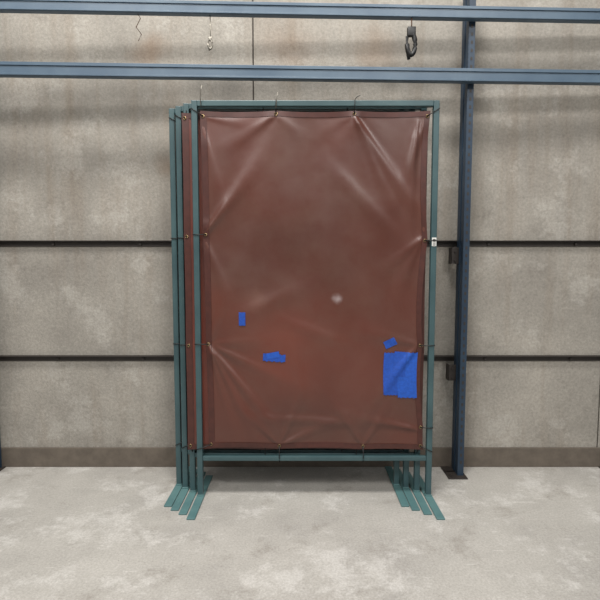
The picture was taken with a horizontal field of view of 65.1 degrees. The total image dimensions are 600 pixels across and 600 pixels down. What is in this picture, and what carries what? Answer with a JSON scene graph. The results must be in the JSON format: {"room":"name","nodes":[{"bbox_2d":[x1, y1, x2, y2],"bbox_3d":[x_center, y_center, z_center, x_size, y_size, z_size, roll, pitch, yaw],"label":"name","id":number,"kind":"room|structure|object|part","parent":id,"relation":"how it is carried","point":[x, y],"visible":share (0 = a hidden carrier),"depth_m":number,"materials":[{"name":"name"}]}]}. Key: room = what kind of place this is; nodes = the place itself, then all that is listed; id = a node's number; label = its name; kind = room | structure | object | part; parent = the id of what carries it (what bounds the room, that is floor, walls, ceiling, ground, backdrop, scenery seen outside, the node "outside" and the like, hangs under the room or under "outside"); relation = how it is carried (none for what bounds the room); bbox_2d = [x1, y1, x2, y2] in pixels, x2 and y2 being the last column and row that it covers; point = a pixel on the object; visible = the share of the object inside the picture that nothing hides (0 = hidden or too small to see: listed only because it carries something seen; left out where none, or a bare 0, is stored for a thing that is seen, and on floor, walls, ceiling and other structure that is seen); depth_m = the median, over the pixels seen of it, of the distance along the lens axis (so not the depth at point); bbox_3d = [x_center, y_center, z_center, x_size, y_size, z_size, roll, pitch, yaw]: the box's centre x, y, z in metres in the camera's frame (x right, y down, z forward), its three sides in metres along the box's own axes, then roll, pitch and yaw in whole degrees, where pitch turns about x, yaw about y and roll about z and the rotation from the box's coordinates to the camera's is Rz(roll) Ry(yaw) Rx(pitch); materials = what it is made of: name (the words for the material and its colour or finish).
{"room":"metal workshop","nodes":[
{"label":"metal workshop","id":0,"kind":"room"},
{"bbox_2d":[0,0,599,446],"bbox_3d":[0.000,-0.809,3.289,12.000,4.000,0.140,0,4,0],"label":"wall","id":1,"kind":"structure","parent":0,"point":[81,159],"depth_m":3.23,"materials":[{"name":"concrete"}]},
{"bbox_2d":[0,240,599,246],"bbox_3d":[0.000,-0.388,3.231,7.600,0.040,0.036,0,4,0],"label":"wall rail","id":2,"kind":"object","parent":1,"relation":"attached to","point":[3,243],"visible":0.52,"depth_m":3.24,"materials":[{"name":"black metal"}]},
{"bbox_2d":[0,355,599,360],"bbox_3d":[0.000,0.409,3.291,7.600,0.040,0.036,0,4,0],"label":"wall rail","id":3,"kind":"object","parent":1,"relation":"attached to","point":[2,357],"visible":0.55,"depth_m":3.30,"materials":[{"name":"black metal"}]},
{"bbox_2d":[1,447,599,466],"bbox_3d":[0.000,1.122,3.356,12.000,0.140,0.016,0,4,0],"label":"baseboard","id":4,"kind":"structure","parent":1,"relation":"attached to","point":[10,456],"depth_m":3.35,"materials":[{"name":"grey concrete"}]},
{"bbox_2d":[252,0,599,445],"bbox_3d":[-0.315,-0.805,3.239,4.887,4.000,0.030,0,4,0],"label":"trim","id":5,"kind":"structure","parent":1,"relation":"attached to","point":[252,0],"depth_m":3.18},
{"bbox_2d":[0,467,599,599],"bbox_3d":[0.000,1.658,-2.182,12.000,0.100,11.600,0,4,0],"label":"floor","id":6,"kind":"structure","parent":0,"point":[67,533],"depth_m":2.49,"materials":[{"name":"concrete"}]},
{"bbox_2d":[164,108,408,506],"bbox_3d":[-0.080,0.016,2.983,1.463,2.400,0.550,0,4,0],"label":"screen","id":7,"kind":"object","parent":6,"relation":"on","point":[393,473],"visible":0.05,"depth_m":2.97,"materials":[{"name":"teal paint"}]},
{"bbox_3d":[-0.787,0.015,2.982,0.034,2.387,0.034,0,4,0],"label":"post","id":8,"kind":"part","parent":7,"relation":"part of","materials":[{"name":"teal metal"}]},
{"bbox_3d":[0.628,0.015,2.982,0.034,2.387,0.034,0,4,0],"label":"post","id":9,"kind":"part","parent":7,"relation":"part of","materials":[{"name":"teal metal"}]},
{"bbox_2d":[171,106,419,510],"bbox_3d":[-0.028,0.019,2.939,1.463,2.400,0.550,0,4,0],"label":"screen","id":10,"kind":"object","parent":6,"relation":"on","point":[403,478],"visible":0.04,"depth_m":2.94,"materials":[{"name":"teal paint"}]},
{"bbox_3d":[-0.735,0.018,2.939,0.034,2.387,0.034,0,4,0],"label":"post","id":11,"kind":"part","parent":10,"relation":"part of","materials":[{"name":"teal metal"}]},
{"bbox_3d":[-0.028,-1.155,2.850,1.381,0.034,0.032,0,4,0],"label":"rail","id":12,"kind":"part","parent":10,"relation":"part of","materials":[{"name":"teal metal"}]},
{"bbox_3d":[-0.028,0.971,3.010,1.381,0.029,0.027,0,4,0],"label":"rail","id":13,"kind":"part","parent":10,"relation":"part of","materials":[{"name":"teal metal"}]},
{"bbox_3d":[0.680,0.018,2.939,0.034,2.387,0.034,0,4,0],"label":"post","id":14,"kind":"part","parent":10,"relation":"part of","materials":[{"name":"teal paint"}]},
{"bbox_2d":[0,0,599,478],"bbox_3d":[0.003,-0.391,3.071,4.504,3.200,0.318,0,4,0],"label":"steel frame","id":15,"kind":"object","parent":6,"relation":"on","point":[469,13],"visible":1,"depth_m":2.93,"materials":[{"name":"blue paint"}]},
{"bbox_2d":[207,17,212,50],"bbox_3d":[-0.555,-1.651,2.900,0.035,0.221,0.021,0,4,0],"label":"clip","id":16,"kind":"object","parent":15,"relation":"hanging from","point":[210,36],"visible":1,"depth_m":2.90,"materials":[{"name":"metal"}]},
{"bbox_2d":[405,18,417,59],"bbox_3d":[0.695,-1.634,2.933,0.080,0.262,0.035,0,4,0],"label":"hook","id":17,"kind":"object","parent":15,"relation":"hanging from","point":[411,30],"visible":1,"depth_m":2.93,"materials":[{"name":"grey metal"}]},
{"bbox_3d":[1.065,1.187,3.253,0.130,0.025,0.191,0,4,0],"label":"plate","id":18,"kind":"part","parent":15,"relation":"part of","materials":[{"name":"black metal"}]},
{"bbox_2d":[178,103,431,514],"bbox_3d":[0.030,0.023,2.893,1.463,2.400,0.550,0,4,0],"label":"screen","id":19,"kind":"object","parent":6,"relation":"on","point":[414,482],"visible":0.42,"depth_m":2.87,"materials":[{"name":"teal paint"}]},
{"bbox_3d":[-0.677,0.022,2.893,0.034,2.387,0.034,0,4,0],"label":"post","id":20,"kind":"part","parent":19,"relation":"part of","materials":[{"name":"teal metal"}]},
{"bbox_2d":[189,118,208,443],"bbox_3d":[0.031,-0.087,2.856,1.462,2.045,0.005,0,4,0],"label":"curtain","id":21,"kind":"object","parent":19,"relation":"hanging from","point":[192,370],"depth_m":2.87,"materials":[{"name":"plastic"}]},
{"bbox_3d":[0.030,-1.151,2.805,1.381,0.034,0.032,0,4,0],"label":"rail","id":22,"kind":"part","parent":19,"relation":"part of","materials":[{"name":"teal metal"}]},
{"bbox_3d":[0.030,0.975,2.964,1.381,0.029,0.027,0,4,0],"label":"rail","id":23,"kind":"part","parent":19,"relation":"part of","materials":[{"name":"teal metal"}]},
{"bbox_3d":[0.738,0.022,2.893,0.034,2.387,0.034,0,4,0],"label":"post","id":24,"kind":"part","parent":19,"relation":"part of","materials":[{"name":"teal metal"}]},
{"bbox_2d":[186,85,444,519],"bbox_3d":[0.089,-0.008,2.837,1.463,2.470,0.550,0,4,0],"label":"screen","id":25,"kind":"object","parent":6,"relation":"on","point":[315,240],"visible":1,"depth_m":2.82,"materials":[{"name":"teal paint"}]},
{"bbox_3d":[-0.618,0.026,2.840,0.034,2.387,0.034,0,4,0],"label":"post","id":26,"kind":"part","parent":25,"relation":"part of","materials":[{"name":"teal metal"}]},
{"bbox_2d":[202,116,424,443],"bbox_3d":[0.089,-0.091,2.819,1.350,2.038,0.033,0,4,0],"label":"curtain","id":27,"kind":"object","parent":25,"relation":"hanging from","point":[313,234],"depth_m":2.82,"materials":[{"name":"plastic"}]},
{"bbox_3d":[0.089,0.978,2.912,1.381,0.029,0.027,0,4,0],"label":"rail","id":28,"kind":"part","parent":25,"relation":"part of","materials":[{"name":"teal metal"}]},
{"bbox_3d":[0.089,-1.148,2.752,1.381,0.034,0.032,0,4,0],"label":"rail","id":29,"kind":"part","parent":25,"relation":"part of","materials":[{"name":"teal metal"}]},
{"bbox_3d":[0.797,0.026,2.840,0.034,2.387,0.034,0,4,0],"label":"post","id":30,"kind":"part","parent":25,"relation":"part of","materials":[{"name":"teal metal"}]}
]}

